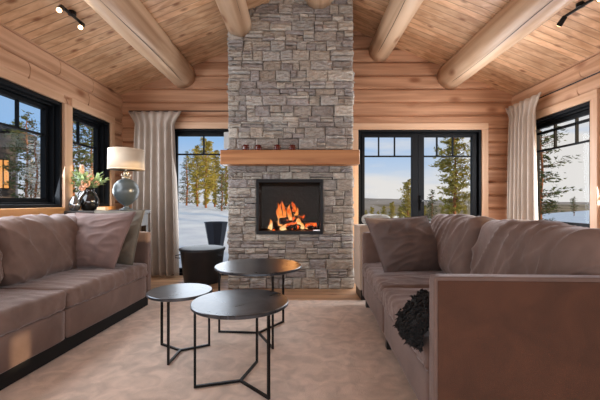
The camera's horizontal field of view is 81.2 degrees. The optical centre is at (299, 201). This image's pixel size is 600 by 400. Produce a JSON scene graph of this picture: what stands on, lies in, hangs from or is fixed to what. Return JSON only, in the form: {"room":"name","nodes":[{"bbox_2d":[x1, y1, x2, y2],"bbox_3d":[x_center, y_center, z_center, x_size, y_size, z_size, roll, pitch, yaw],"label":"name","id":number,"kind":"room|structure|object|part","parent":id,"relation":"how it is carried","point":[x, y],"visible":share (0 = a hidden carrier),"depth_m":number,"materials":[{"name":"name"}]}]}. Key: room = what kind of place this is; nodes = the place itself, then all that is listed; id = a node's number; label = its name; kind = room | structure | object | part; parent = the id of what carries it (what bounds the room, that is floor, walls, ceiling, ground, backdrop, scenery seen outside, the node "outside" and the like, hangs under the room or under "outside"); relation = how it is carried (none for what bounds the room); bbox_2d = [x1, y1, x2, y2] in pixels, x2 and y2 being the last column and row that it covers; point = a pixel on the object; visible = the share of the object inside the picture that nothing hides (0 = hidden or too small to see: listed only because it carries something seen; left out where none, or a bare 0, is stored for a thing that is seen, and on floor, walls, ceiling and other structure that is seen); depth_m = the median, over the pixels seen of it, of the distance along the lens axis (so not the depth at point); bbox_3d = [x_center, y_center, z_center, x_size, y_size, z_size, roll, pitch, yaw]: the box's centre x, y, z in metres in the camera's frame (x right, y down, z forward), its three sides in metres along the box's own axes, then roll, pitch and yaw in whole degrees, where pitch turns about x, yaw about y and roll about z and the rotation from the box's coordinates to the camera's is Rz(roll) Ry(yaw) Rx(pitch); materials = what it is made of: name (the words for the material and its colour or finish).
{"room":"cabin living room","nodes":[
{"label":"cabin living room","id":0,"kind":"room"},
{"bbox_2d":[0,22,122,209],"bbox_3d":[-2.744,-0.250,1.825,0.172,2.700,6.850,0,0,0],"label":"wall","id":1,"kind":"structure","parent":0,"point":[19,54],"depth_m":3.85,"materials":[{"name":"brown wood"}]},
{"bbox_2d":[0,66,64,216],"bbox_3d":[-2.745,-0.528,3.132,0.250,1.346,1.555,0,0,0],"label":"window","id":2,"kind":"structure","parent":1,"relation":"in","point":[49,203],"depth_m":3.73,"materials":[{"name":"black paint"}]},
{"bbox_3d":[-2.800,-0.523,3.180,0.060,1.052,1.346,0,0,0],"label":"sash","id":3,"kind":"part","parent":2,"relation":"part of","materials":[{"name":"black paint"}]},
{"bbox_3d":[-2.662,-1.153,3.132,0.057,0.095,1.555,0,0,0],"label":"head casing","id":4,"kind":"part","parent":2,"relation":"part of","materials":[{"name":"brown wood"}]},
{"bbox_3d":[-2.655,0.102,3.132,0.070,0.085,1.555,0,0,0],"label":"sill","id":5,"kind":"part","parent":2,"relation":"part of","materials":[{"name":"brown wood"}]},
{"bbox_2d":[62,103,72,210],"bbox_3d":[-2.658,-0.480,3.978,0.065,1.251,0.135,0,0,0],"label":"trim","id":6,"kind":"structure","parent":1,"relation":"attached to","point":[67,110],"depth_m":3.95,"materials":[{"name":"brown wood"}]},
{"bbox_2d":[68,98,115,209],"bbox_3d":[-2.745,-0.528,4.515,0.250,1.346,0.940,0,0,0],"label":"window","id":7,"kind":"structure","parent":1,"relation":"in","point":[103,131],"depth_m":4.81,"materials":[{"name":"black paint"}]},
{"bbox_3d":[-2.800,-0.523,4.468,0.060,1.052,0.731,0,0,0],"label":"sash","id":8,"kind":"part","parent":7,"relation":"part of","materials":[{"name":"black paint"}]},
{"bbox_3d":[-2.662,-1.153,4.515,0.057,0.095,0.940,0,0,0],"label":"head casing","id":9,"kind":"part","parent":7,"relation":"part of","materials":[{"name":"brown wood"}]},
{"bbox_3d":[-2.655,0.102,4.515,0.070,0.085,0.940,0,0,0],"label":"sill","id":10,"kind":"part","parent":7,"relation":"part of","materials":[{"name":"brown wood"}]},
{"bbox_3d":[-2.663,-0.523,4.938,0.055,1.166,0.095,0,0,0],"label":"casing","id":11,"kind":"part","parent":7,"relation":"part of","materials":[{"name":"brown wood"}]},
{"bbox_2d":[148,275,359,299],"bbox_3d":[0.255,1.160,1.825,6.170,0.120,7.170,0,0,0],"label":"floor","id":12,"kind":"structure","parent":0,"point":[156,281],"depth_m":4.35,"materials":[{"name":"brown wood"}]},
{"bbox_2d":[0,213,150,390],"bbox_3d":[-2.087,0.600,2.527,0.893,1.000,2.448,0,0,4],"label":"sofa","id":13,"kind":"object","parent":12,"relation":"on","point":[50,306],"visible":0.87,"depth_m":2.65,"materials":[{"name":"beige fabric"}]},
{"bbox_2d":[0,251,2,281],"bbox_3d":[-2.288,0.379,1.972,0.371,0.562,1.164,-11,-1,4],"label":"cushion","id":14,"kind":"object","parent":13,"relation":"on","point":[1,252],"depth_m":2.47,"materials":[{"name":"beige fabric"}]},
{"bbox_2d":[0,289,65,335],"bbox_3d":[-2.033,0.694,1.952,0.707,0.194,1.148,0,0,4],"label":"seat cushion","id":15,"kind":"object","parent":13,"relation":"on","point":[22,311],"depth_m":2.23,"materials":[{"name":"beige fabric"}]},
{"bbox_2d":[0,213,78,285],"bbox_3d":[-2.201,0.378,3.106,0.370,0.562,1.161,-11,-1,4],"label":"cushion","id":16,"kind":"object","parent":13,"relation":"on","point":[35,249],"depth_m":2.78,"materials":[{"name":"beige fabric"}]},
{"bbox_2d":[0,263,147,307],"bbox_3d":[-1.954,0.694,3.089,0.706,0.187,1.149,0,0,4],"label":"seat cushion","id":17,"kind":"object","parent":13,"relation":"on","point":[83,287],"depth_m":2.83,"materials":[{"name":"beige fabric"}]},
{"bbox_2d":[75,211,135,268],"bbox_3d":[-1.920,0.356,3.275,0.740,0.533,0.236,0,0,3],"label":"throw pillow","id":18,"kind":"object","parent":13,"relation":"on","point":[100,237],"visible":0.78,"depth_m":3.19,"materials":[{"name":"fabric"}]},
{"bbox_2d":[94,210,144,264],"bbox_3d":[-1.851,0.345,3.466,0.616,0.538,0.192,0,0,6],"label":"throw pillow","id":19,"kind":"object","parent":13,"relation":"on","point":[127,253],"visible":0.34,"depth_m":3.41,"materials":[{"name":"grey fabric"}]},
{"bbox_3d":[-2.014,0.650,3.704,0.871,0.673,0.083,0,0,4],"label":"arm","id":20,"kind":"part","parent":13,"relation":"part of","materials":[{"name":"beige fabric"}]},
{"bbox_2d":[64,210,149,231],"bbox_3d":[-2.285,0.600,4.220,0.670,1.000,0.680,0,0,0],"label":"console table","id":21,"kind":"object","parent":12,"relation":"on","point":[144,224],"visible":0.16,"depth_m":4.41,"materials":[{"name":"brown wood"}]},
{"bbox_2d":[68,197,80,210],"bbox_3d":[-2.550,0.020,3.960,0.124,0.160,0.123,0,0,0],"label":"vase","id":22,"kind":"object","parent":21,"relation":"on","point":[74,204],"visible":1,"depth_m":3.92,"materials":[{"name":"silver glass"}]},
{"bbox_2d":[77,188,99,210],"bbox_3d":[-2.490,-0.030,4.130,0.215,0.260,0.215,0,0,-45],"label":"vase","id":23,"kind":"object","parent":21,"relation":"on","point":[89,200],"visible":0.89,"depth_m":4.07,"materials":[{"name":"black ceramic"}]},
{"bbox_2d":[70,164,110,190],"bbox_3d":[-2.442,-0.222,4.115,0.406,0.445,0.437,0,0,0],"label":"flower arrangement","id":24,"kind":"object","parent":23,"relation":"in","point":[85,181],"visible":0.92,"depth_m":4.05,"materials":[{"name":"green plant"}]},
{"bbox_2d":[97,207,107,210],"bbox_3d":[-2.300,0.080,4.080,0.100,0.040,0.070,0,0,0],"label":"trinket box","id":25,"kind":"object","parent":21,"relation":"on","point":[98,208],"visible":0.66,"depth_m":4.04,"materials":[{"name":"beige"}]},
{"bbox_2d":[107,147,144,209],"bbox_3d":[-2.135,-0.273,4.300,0.418,0.746,0.418,0,0,0],"label":"table lamp","id":26,"kind":"object","parent":21,"relation":"on","point":[125,191],"visible":0.99,"depth_m":4.17,"materials":[{"name":"grey ceramic"}]},
{"bbox_3d":[-2.135,-0.520,4.300,0.414,0.250,0.414,0,0,0],"label":"lamp shade","id":27,"kind":"part","parent":26,"relation":"part of","materials":[{"name":"fabric"}]},
{"bbox_3d":[-2.000,0.700,4.510,0.060,0.800,0.060,0,0,0],"label":"leg","id":28,"kind":"part","parent":21,"relation":"part of","materials":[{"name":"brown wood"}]},
{"bbox_2d":[175,245,224,284],"bbox_3d":[-1.348,0.854,4.840,0.628,0.492,0.624,0,0,0],"label":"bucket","id":29,"kind":"object","parent":12,"relation":"on","point":[198,262],"visible":0.96,"depth_m":4.61,"materials":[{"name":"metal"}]},
{"bbox_3d":[-1.348,0.628,4.840,0.624,0.040,0.624,0,0,0],"label":"lid","id":30,"kind":"part","parent":29,"relation":"part of","materials":[{"name":"grey metal"}]},
{"bbox_2d":[0,300,417,399],"bbox_3d":[-0.240,1.089,2.195,3.180,0.020,3.390,0,0,0],"label":"area rug","id":31,"kind":"object","parent":12,"relation":"on","point":[323,349],"visible":0.63,"depth_m":2.35,"materials":[{"name":"beige carpet"}]},
{"bbox_2d":[146,283,211,364],"bbox_3d":[-0.866,0.859,2.530,0.452,0.441,0.452,0,0,0],"label":"coffee table","id":32,"kind":"object","parent":31,"relation":"on","point":[182,291],"visible":0.98,"depth_m":2.50,"materials":[{"name":"metal"}]},
{"bbox_3d":[-1.042,0.869,2.640,0.014,0.421,0.014,0,0,32],"label":"leg","id":33,"kind":"part","parent":32,"relation":"part of","materials":[{"name":"black metal"}]},
{"bbox_3d":[-0.873,0.869,2.322,0.015,0.421,0.015,0,0,0],"label":"leg","id":34,"kind":"part","parent":32,"relation":"part of","materials":[{"name":"black metal"}]},
{"bbox_3d":[-0.682,0.869,2.628,0.014,0.421,0.014,0,0,-28],"label":"leg","id":35,"kind":"part","parent":32,"relation":"part of","materials":[{"name":"black metal"}]},
{"bbox_2d":[190,289,287,399],"bbox_3d":[-0.357,0.835,2.100,0.576,0.488,0.576,0,0,0],"label":"coffee table","id":36,"kind":"object","parent":31,"relation":"on","point":[234,304],"visible":1,"depth_m":2.02,"materials":[{"name":"metal"}]},
{"bbox_3d":[-0.610,0.845,2.032,0.014,0.468,0.014,0,0,-15],"label":"leg","id":37,"kind":"part","parent":36,"relation":"part of","materials":[{"name":"black metal"}]},
{"bbox_3d":[-0.289,0.845,2.353,0.014,0.468,0.014,0,0,15],"label":"leg","id":38,"kind":"part","parent":36,"relation":"part of","materials":[{"name":"black metal"}]},
{"bbox_3d":[-0.172,0.845,1.915,0.014,0.468,0.014,0,0,45],"label":"leg","id":39,"kind":"part","parent":36,"relation":"part of","materials":[{"name":"black metal"}]},
{"bbox_2d":[214,258,300,348],"bbox_3d":[-0.340,0.798,2.870,0.704,0.562,0.704,0,0,0],"label":"coffee table","id":40,"kind":"object","parent":31,"relation":"on","point":[254,267],"visible":0.93,"depth_m":2.81,"materials":[{"name":"metal"}]},
{"bbox_3d":[-0.669,0.808,2.899,0.015,0.542,0.015,0,0,0],"label":"leg","id":41,"kind":"part","parent":40,"relation":"part of","materials":[{"name":"black metal"}]},
{"bbox_3d":[-0.201,0.808,2.571,0.014,0.542,0.014,0,0,-25],"label":"leg","id":42,"kind":"part","parent":40,"relation":"part of","materials":[{"name":"black metal"}]},
{"bbox_3d":[-0.151,0.808,3.140,0.014,0.542,0.014,0,0,35],"label":"leg","id":43,"kind":"part","parent":40,"relation":"part of","materials":[{"name":"black metal"}]},
{"bbox_2d":[220,0,359,288],"bbox_3d":[-0.122,-0.825,4.741,1.689,3.851,1.022,0,0,0],"label":"fireplace","id":44,"kind":"object","parent":12,"relation":"on","point":[291,78],"visible":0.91,"depth_m":4.43,"materials":[{"name":"grey stone"}]},
{"bbox_2d":[242,145,249,149],"bbox_3d":[-0.665,-0.666,4.310,0.095,0.068,0.096,0,0,0],"label":"candle holder","id":45,"kind":"object","parent":44,"relation":"on","point":[245,147],"visible":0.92,"depth_m":4.28,"materials":[{"name":"red glass"}]},
{"bbox_2d":[255,145,261,149],"bbox_3d":[-0.511,-0.666,4.310,0.095,0.068,0.096,0,0,0],"label":"candle holder","id":46,"kind":"object","parent":44,"relation":"on","point":[258,147],"visible":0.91,"depth_m":4.28,"materials":[{"name":"red glass"}]},
{"bbox_2d":[274,145,280,149],"bbox_3d":[-0.277,-0.666,4.310,0.095,0.068,0.096,0,0,0],"label":"candle holder","id":47,"kind":"object","parent":44,"relation":"on","point":[277,147],"visible":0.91,"depth_m":4.28,"materials":[{"name":"red glass"}]},
{"bbox_2d":[265,228,313,230],"bbox_3d":[-0.130,0.356,4.690,0.660,0.030,0.320,0,0,0],"label":"bed","id":48,"kind":"object","parent":44,"relation":"in","point":[304,229],"visible":0.45,"depth_m":4.55,"materials":[{"name":"black"}]},
{"bbox_2d":[269,221,296,229],"bbox_3d":[-0.199,0.315,4.670,0.424,0.118,0.115,0,0,-6],"label":"log","id":49,"kind":"object","parent":48,"relation":"on","point":[275,224],"visible":0.38,"depth_m":4.62,"materials":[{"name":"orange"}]},
{"bbox_2d":[279,214,305,223],"bbox_3d":[-0.096,0.225,4.633,0.370,0.130,0.094,0,0,-29],"label":"log","id":50,"kind":"object","parent":49,"relation":"on","point":[302,217],"visible":0.93,"depth_m":4.59,"materials":[{"name":"black wood"}]},
{"bbox_2d":[268,202,307,229],"bbox_3d":[-0.156,0.189,4.642,0.535,0.431,0.208,0,0,0],"label":"flames","id":51,"kind":"object","parent":48,"relation":"on","point":[278,211],"visible":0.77,"depth_m":4.59},
{"bbox_2d":[289,224,300,230],"bbox_3d":[-0.039,0.330,4.601,0.085,0.089,0.247,0,0,38],"label":"log","id":52,"kind":"object","parent":48,"relation":"on","point":[293,227],"visible":0.87,"depth_m":4.52,"materials":[{"name":"black wood"}]},
{"bbox_2d":[302,222,316,229],"bbox_3d":[0.069,0.320,4.690,0.312,0.107,0.105,0,0,9],"label":"log","id":53,"kind":"object","parent":48,"relation":"on","point":[309,225],"visible":0.54,"depth_m":4.64,"materials":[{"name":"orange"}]},
{"bbox_3d":[-0.132,0.059,4.430,0.837,0.692,0.060,0,0,0],"label":"firebox door","id":54,"kind":"part","parent":44,"relation":"part of","materials":[{"name":"glass"}]},
{"bbox_2d":[289,145,295,149],"bbox_3d":[-0.091,-0.666,4.310,0.095,0.068,0.096,0,0,0],"label":"candle holder","id":55,"kind":"object","parent":44,"relation":"on","point":[292,147],"visible":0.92,"depth_m":4.28,"materials":[{"name":"red glass"}]},
{"bbox_2d":[354,224,369,299],"bbox_3d":[1.020,0.685,4.090,0.720,0.830,0.380,0,0,0],"label":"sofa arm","id":56,"kind":"object","parent":12,"relation":"on","point":[359,229],"visible":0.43,"depth_m":3.95,"materials":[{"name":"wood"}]},
{"bbox_2d":[362,214,389,224],"bbox_3d":[0.873,0.208,4.020,0.306,0.142,0.268,0,0,0],"label":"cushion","id":57,"kind":"object","parent":56,"relation":"on","point":[365,215],"visible":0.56,"depth_m":3.92,"materials":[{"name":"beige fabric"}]},
{"bbox_2d":[362,214,599,399],"bbox_3d":[1.126,0.600,2.567,1.074,0.999,2.239,0,0,2],"label":"sofa","id":58,"kind":"object","parent":12,"relation":"on","point":[514,304],"visible":0.89,"depth_m":1.47,"materials":[{"name":"beige fabric"}]},
{"bbox_3d":[1.178,0.650,3.640,1.051,0.673,0.083,0,0,2],"label":"arm","id":59,"kind":"part","parent":58,"relation":"part of","materials":[{"name":"beige fabric"}]},
{"bbox_3d":[0.660,1.032,2.585,0.050,0.099,0.050,0,0,2],"label":"leg","id":60,"kind":"part","parent":58,"relation":"part of","materials":[{"name":"black"}]},
{"bbox_2d":[364,215,441,271],"bbox_3d":[0.966,0.385,3.157,0.742,0.525,0.262,0,0,-10],"label":"throw pillow","id":61,"kind":"object","parent":58,"relation":"on","point":[406,243],"visible":0.85,"depth_m":3.08,"materials":[{"name":"beige fabric"}]},
{"bbox_2d":[362,263,444,301],"bbox_3d":[1.019,0.695,3.089,0.817,0.190,1.042,0,0,2],"label":"seat cushion","id":62,"kind":"object","parent":58,"relation":"on","point":[375,278],"depth_m":2.89,"materials":[{"name":"beige fabric"}]},
{"bbox_2d":[381,288,428,370],"bbox_3d":[0.978,0.694,2.054,0.816,0.192,1.044,0,0,2],"label":"seat cushion","id":63,"kind":"object","parent":58,"relation":"on","point":[392,299],"depth_m":2.20,"materials":[{"name":"beige fabric"}]},
{"bbox_2d":[393,288,428,352],"bbox_3d":[0.730,0.562,1.694,0.525,0.229,0.346,0,0,2],"label":"fur throw","id":64,"kind":"object","parent":58,"relation":"on","point":[412,322],"visible":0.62,"depth_m":1.64,"materials":[{"name":"black fur"}]},
{"bbox_2d":[430,214,495,273],"bbox_3d":[1.397,0.387,3.071,0.368,0.562,1.053,11,0,2],"label":"cushion","id":65,"kind":"object","parent":58,"relation":"on","point":[455,235],"depth_m":2.80,"materials":[{"name":"beige fabric"}]},
{"bbox_3d":[1.092,0.650,1.492,1.051,0.673,0.083,0,0,2],"label":"arm","id":66,"kind":"part","parent":58,"relation":"part of","materials":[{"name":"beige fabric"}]},
{"bbox_3d":[1.091,0.650,1.451,1.022,0.639,0.006,0,0,2],"label":"panel","id":67,"kind":"part","parent":58,"relation":"part of","materials":[{"name":"brown leather"}]},
{"bbox_2d":[470,219,599,274],"bbox_3d":[1.354,0.380,2.040,0.374,0.562,1.060,11,0,2],"label":"cushion","id":68,"kind":"object","parent":58,"relation":"on","point":[505,246],"depth_m":1.84,"materials":[{"name":"beige fabric"}]},
{"bbox_2d":[0,0,599,94],"bbox_3d":[0.255,-2.207,1.975,6.850,1.624,7.750,0,0,0],"label":"ceiling","id":69,"kind":"structure","parent":0,"point":[438,29],"depth_m":4.12,"materials":[{"name":"brown wood"}]},
{"bbox_2d":[56,4,84,29],"bbox_3d":[-2.161,-1.752,3.309,0.074,0.113,0.405,0,0,0],"label":"track light","id":70,"kind":"object","parent":69,"relation":"attached to","point":[60,8],"visible":1,"depth_m":3.30,"materials":[{"name":"black metal"}]},
{"bbox_2d":[84,0,195,87],"bbox_3d":[-1.750,-1.891,1.830,0.388,0.388,6.820,0,0,0],"label":"ceiling beam","id":71,"kind":"structure","parent":69,"relation":"attached to","point":[130,19],"depth_m":3.75,"materials":[{"name":"brown wood"}]},
{"bbox_2d":[215,0,251,37],"bbox_3d":[-0.769,-2.240,1.430,0.328,0.327,6.020,0,0,0],"label":"ceiling beam","id":72,"kind":"structure","parent":69,"relation":"attached to","point":[235,15],"depth_m":4.00,"materials":[{"name":"brown wood"}]},
{"bbox_2d":[305,0,332,8],"bbox_3d":[0.239,-2.640,1.430,0.408,0.408,6.020,0,0,0],"label":"ceiling beam","id":73,"kind":"structure","parent":69,"relation":"attached to","point":[315,4],"depth_m":4.35,"materials":[{"name":"brown wood"}]},
{"bbox_2d":[369,0,422,61],"bbox_3d":[1.190,-2.260,1.830,0.339,0.338,6.820,0,0,0],"label":"ceiling beam","id":74,"kind":"structure","parent":69,"relation":"attached to","point":[398,14],"depth_m":4.28,"materials":[{"name":"brown wood"}]},
{"bbox_2d":[437,0,573,88],"bbox_3d":[2.240,-1.880,1.830,0.391,0.388,6.820,0,0,0],"label":"ceiling beam","id":75,"kind":"structure","parent":69,"relation":"attached to","point":[517,19],"depth_m":3.74,"materials":[{"name":"brown wood"}]},
{"bbox_2d":[557,0,599,26],"bbox_3d":[2.598,-1.782,3.243,0.089,0.116,0.511,0,0,0],"label":"track light","id":76,"kind":"object","parent":69,"relation":"attached to","point":[579,5],"visible":1,"depth_m":3.28,"materials":[{"name":"black metal"}]},
{"bbox_2d":[120,30,512,219],"bbox_3d":[0.255,-0.875,5.324,6.170,3.949,0.172,0,0,0],"label":"wall","id":77,"kind":"structure","parent":0,"point":[404,87],"depth_m":5.24,"materials":[{"name":"brown wood"}]},
{"bbox_2d":[129,111,227,111],"bbox_3d":[-1.715,-1.330,5.120,1.570,0.016,0.016,0,0,0],"label":"rail","id":78,"kind":"object","parent":77,"relation":"attached to","point":[129,111],"visible":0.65,"depth_m":5.12,"materials":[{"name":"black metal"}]},
{"bbox_2d":[128,111,181,275],"bbox_3d":[-2.117,-0.126,5.102,0.785,2.392,0.142,0,0,0],"label":"curtain","id":79,"kind":"object","parent":78,"relation":"hanging from","point":[154,132],"visible":0.78,"depth_m":5.09,"materials":[{"name":"fabric"}]},
{"bbox_2d":[158,122,228,275],"bbox_3d":[-1.522,-0.045,5.332,1.185,2.290,0.237,0,0,0],"label":"door","id":80,"kind":"structure","parent":77,"relation":"in","point":[182,129],"depth_m":5.26,"materials":[{"name":"black paint"}]},
{"bbox_3d":[-1.475,0.003,5.300,0.976,2.081,0.060,0,0,0],"label":"sash","id":81,"kind":"part","parent":80,"relation":"part of","materials":[{"name":"clear glass"}]},
{"bbox_3d":[-1.522,-1.143,5.242,1.185,0.095,0.057,0,0,0],"label":"head casing","id":82,"kind":"part","parent":80,"relation":"part of","materials":[{"name":"brown wood"}]},
{"bbox_2d":[224,132,228,148],"bbox_3d":[-1.087,-0.916,5.220,0.090,0.250,0.040,0,0,0],"label":"wall speaker","id":83,"kind":"object","parent":80,"relation":"attached to","point":[226,139],"visible":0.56,"depth_m":5.20,"materials":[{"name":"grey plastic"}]},
{"bbox_2d":[353,123,488,267],"bbox_3d":[1.792,-0.037,5.317,2.035,2.275,0.265,0,0,0],"label":"door","id":84,"kind":"structure","parent":77,"relation":"in","point":[477,133],"depth_m":5.24,"materials":[{"name":"black paint"}]},
{"bbox_3d":[1.351,0.010,5.300,0.848,2.066,0.060,0,0,0],"label":"sash","id":85,"kind":"part","parent":84,"relation":"part of","materials":[{"name":"black paint"}]},
{"bbox_3d":[1.792,-1.127,5.242,2.035,0.095,0.057,0,0,0],"label":"head casing","id":86,"kind":"part","parent":84,"relation":"part of","materials":[{"name":"brown wood"}]},
{"bbox_3d":[1.869,0.010,5.223,0.128,0.220,0.077,0,0,0],"label":"handle","id":87,"kind":"part","parent":84,"relation":"part of","materials":[{"name":"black metal"}]},
{"bbox_3d":[2.219,0.010,5.300,0.878,2.066,0.060,0,0,0],"label":"sash","id":88,"kind":"part","parent":84,"relation":"part of","materials":[{"name":"black paint"}]},
{"bbox_2d":[511,51,599,227],"bbox_3d":[3.254,-0.250,1.825,0.172,2.700,6.850,0,0,0],"label":"wall","id":89,"kind":"structure","parent":0,"point":[582,69],"depth_m":4.14,"materials":[{"name":"brown wood"}]},
{"bbox_2d":[536,89,599,227],"bbox_3d":[3.255,-0.383,4.385,0.250,1.636,1.360,0,0,0],"label":"window","id":90,"kind":"structure","parent":89,"relation":"in","point":[585,104],"depth_m":4.01,"materials":[{"name":"black paint"}]},
{"bbox_3d":[3.171,-1.153,4.385,0.057,0.095,1.360,0,0,0],"label":"head casing","id":91,"kind":"part","parent":90,"relation":"part of","materials":[{"name":"brown wood"}]},
{"bbox_3d":[3.172,-0.378,4.385,0.055,1.456,1.360,0,0,0],"label":"casing","id":92,"kind":"part","parent":90,"relation":"part of","materials":[{"name":"brown wood"}]},
{"bbox_2d":[539,71,599,98],"bbox_3d":[3.090,-1.340,4.375,0.016,0.016,1.550,0,0,0],"label":"rail","id":93,"kind":"object","parent":89,"relation":"attached to","point":[599,71],"visible":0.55,"depth_m":3.97,"materials":[{"name":"black metal"}]},
{"bbox_2d":[505,92,540,219],"bbox_3d":[3.033,-0.156,4.772,0.143,2.452,0.775,0,0,0],"label":"curtain","id":94,"kind":"object","parent":93,"relation":"hanging from","point":[522,196],"visible":0.73,"depth_m":4.70,"materials":[{"name":"fabric"}]},
{"label":"outside","id":95,"kind":"structure","parent":0,"visible":0},
{"bbox_2d":[200,198,588,215],"bbox_3d":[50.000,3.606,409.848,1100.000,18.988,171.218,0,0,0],"label":"hill","id":96,"kind":"structure","parent":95,"point":[367,200],"depth_m":413.99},
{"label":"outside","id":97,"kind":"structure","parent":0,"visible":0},
{"bbox_2d":[368,204,588,217],"bbox_3d":[240.000,7.601,230.606,360.000,10.998,169.004,0,0,0],"label":"hill","id":98,"kind":"structure","parent":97,"point":[582,207],"depth_m":246.36,"materials":[{"name":"white snow"}]},
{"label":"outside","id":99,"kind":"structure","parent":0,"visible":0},
{"bbox_2d":[178,202,588,267],"bbox_3d":[2.000,1.657,27.400,124.000,3.322,82.800,0,0,0],"label":"snow ground","id":100,"kind":"structure","parent":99,"point":[191,218],"depth_m":17.01,"materials":[{"name":"white snow"}]},
{"bbox_2d":[0,126,36,197],"bbox_3d":[-14.448,-1.293,16.422,3.300,3.986,6.600,0,0,-38],"label":"cabin","id":101,"kind":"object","parent":100,"relation":"on","point":[5,190],"visible":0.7,"depth_m":15.11,"materials":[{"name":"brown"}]},
{"bbox_3d":[-12.898,-1.200,14.881,0.375,1.200,0.013,0,0,-38],"label":"pane","id":102,"kind":"part","parent":101,"relation":"part of","materials":[{"name":"orange glass"}]},
{"bbox_3d":[-12.648,-1.200,15.076,0.163,1.200,0.013,0,0,-38],"label":"pane","id":103,"kind":"part","parent":101,"relation":"part of","materials":[{"name":"orange glass"}]},
{"bbox_2d":[0,109,39,197],"bbox_3d":[-8.159,-1.062,10.594,1.644,3.302,1.299,0,0,-35],"label":"pine tree","id":104,"kind":"object","parent":100,"relation":"on","point":[25,135],"visible":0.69,"depth_m":10.40,"materials":[{"name":"green plant"}]},
{"bbox_2d":[18,139,39,197],"bbox_3d":[-6.751,-0.421,8.993,1.243,2.405,1.282,0,0,26],"label":"spruce tree","id":105,"kind":"object","parent":100,"relation":"on","point":[37,157],"visible":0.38,"depth_m":8.98,"materials":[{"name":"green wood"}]},
{"bbox_2d":[20,159,39,197],"bbox_3d":[-9.202,-0.546,12.023,1.020,1.973,1.052,0,0,-32],"label":"spruce tree","id":106,"kind":"object","parent":100,"relation":"on","point":[31,159],"visible":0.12,"depth_m":12.01,"materials":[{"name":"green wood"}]},
{"bbox_2d":[73,121,92,196],"bbox_3d":[-8.595,-1.747,13.052,1.810,4.600,2.290,0,0,-31],"label":"pine tree","id":107,"kind":"object","parent":100,"relation":"on","point":[79,158],"visible":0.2,"depth_m":12.98,"materials":[{"name":"green plant"}]},
{"bbox_2d":[73,124,92,173],"bbox_3d":[-12.022,-2.247,19.905,2.764,5.551,2.184,0,0,2],"label":"pine tree","id":108,"kind":"object","parent":100,"relation":"on","point":[88,128],"visible":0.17,"depth_m":19.67,"materials":[{"name":"green plant"}]},
{"bbox_2d":[178,151,195,205],"bbox_3d":[-10.265,-2.176,31.921,2.295,5.132,2.667,0,0,-11],"label":"spruce tree","id":109,"kind":"object","parent":100,"relation":"on","point":[187,173],"visible":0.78,"depth_m":31.93,"materials":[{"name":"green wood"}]},
{"bbox_2d":[185,144,209,206],"bbox_3d":[-7.955,-2.010,26.962,2.112,4.829,1.768,0,0,4],"label":"pine tree","id":110,"kind":"object","parent":100,"relation":"on","point":[195,189],"visible":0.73,"depth_m":26.86,"materials":[{"name":"green plant"}]},
{"bbox_2d":[191,137,219,207],"bbox_3d":[-6.477,-2.015,24.025,1.813,4.953,2.166,0,0,28],"label":"pine tree","id":111,"kind":"object","parent":100,"relation":"on","point":[206,180],"visible":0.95,"depth_m":23.87,"materials":[{"name":"green plant"}]},
{"bbox_2d":[204,221,227,245],"bbox_3d":[-1.536,0.777,6.400,0.416,0.824,0.416,0,0,22],"label":"bucket","id":112,"kind":"object","parent":100,"relation":"on","point":[215,230],"visible":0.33,"depth_m":6.26,"materials":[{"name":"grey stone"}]},
{"bbox_2d":[208,150,226,206],"bbox_3d":[-7.125,-2.007,29.508,1.813,4.953,2.166,0,0,-21],"label":"pine tree","id":113,"kind":"object","parent":100,"relation":"on","point":[217,165],"visible":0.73,"depth_m":29.34,"materials":[{"name":"green plant"}]},
{"bbox_2d":[215,170,228,210],"bbox_3d":[-4.853,-0.719,21.980,1.192,2.669,1.388,0,0,-39],"label":"spruce tree","id":114,"kind":"object","parent":100,"relation":"on","point":[222,175],"visible":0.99,"depth_m":21.98,"materials":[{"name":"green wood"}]},
{"bbox_2d":[218,166,228,205],"bbox_3d":[-8.441,-2.143,40.040,2.302,5.262,1.926,0,0,12],"label":"pine tree","id":115,"kind":"object","parent":100,"relation":"on","point":[226,177],"visible":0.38,"depth_m":39.90,"materials":[{"name":"green plant"}]},
{"bbox_2d":[379,206,387,214],"bbox_3d":[7.786,1.378,32.490,0.937,2.142,0.784,0,0,44],"label":"pine tree","id":116,"kind":"object","parent":100,"relation":"on","point":[383,210],"visible":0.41,"depth_m":32.45,"materials":[{"name":"green plant"}]},
{"bbox_2d":[388,201,396,217],"bbox_3d":[9.208,1.268,34.980,1.180,2.697,0.987,0,0,-31],"label":"pine tree","id":117,"kind":"object","parent":100,"relation":"on","point":[392,210],"visible":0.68,"depth_m":34.94,"materials":[{"name":"green plant"}]},
{"bbox_2d":[398,179,410,217],"bbox_3d":[6.788,0.241,21.972,1.510,3.453,1.264,0,0,-8],"label":"pine tree","id":118,"kind":"object","parent":100,"relation":"on","point":[407,184],"visible":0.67,"depth_m":21.93,"materials":[{"name":"green plant"}]},
{"bbox_2d":[425,189,438,221],"bbox_3d":[9.866,0.603,26.020,1.633,3.142,1.405,0,0,10],"label":"spruce tree","id":119,"kind":"object","parent":100,"relation":"on","point":[432,208],"visible":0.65,"depth_m":25.96,"materials":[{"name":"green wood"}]},
{"bbox_2d":[429,138,469,213],"bbox_3d":[5.723,-0.707,12.988,1.647,4.500,1.968,0,0,-29],"label":"pine tree","id":120,"kind":"object","parent":100,"relation":"on","point":[455,186],"visible":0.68,"depth_m":12.92,"materials":[{"name":"green plant"}]},
{"bbox_2d":[540,126,581,220],"bbox_3d":[6.614,-0.588,9.418,1.448,3.679,1.832,0,0,-4],"label":"pine tree","id":121,"kind":"object","parent":100,"relation":"on","point":[542,194],"visible":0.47,"depth_m":9.38,"materials":[{"name":"green plant"}]},
{"bbox_2d":[570,196,578,214],"bbox_3d":[31.368,0.488,40.039,1.147,2.305,0.907,0,0,-1],"label":"pine tree","id":122,"kind":"object","parent":100,"relation":"on","point":[574,201],"visible":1,"depth_m":39.96,"materials":[{"name":"green plant"}]}
]}

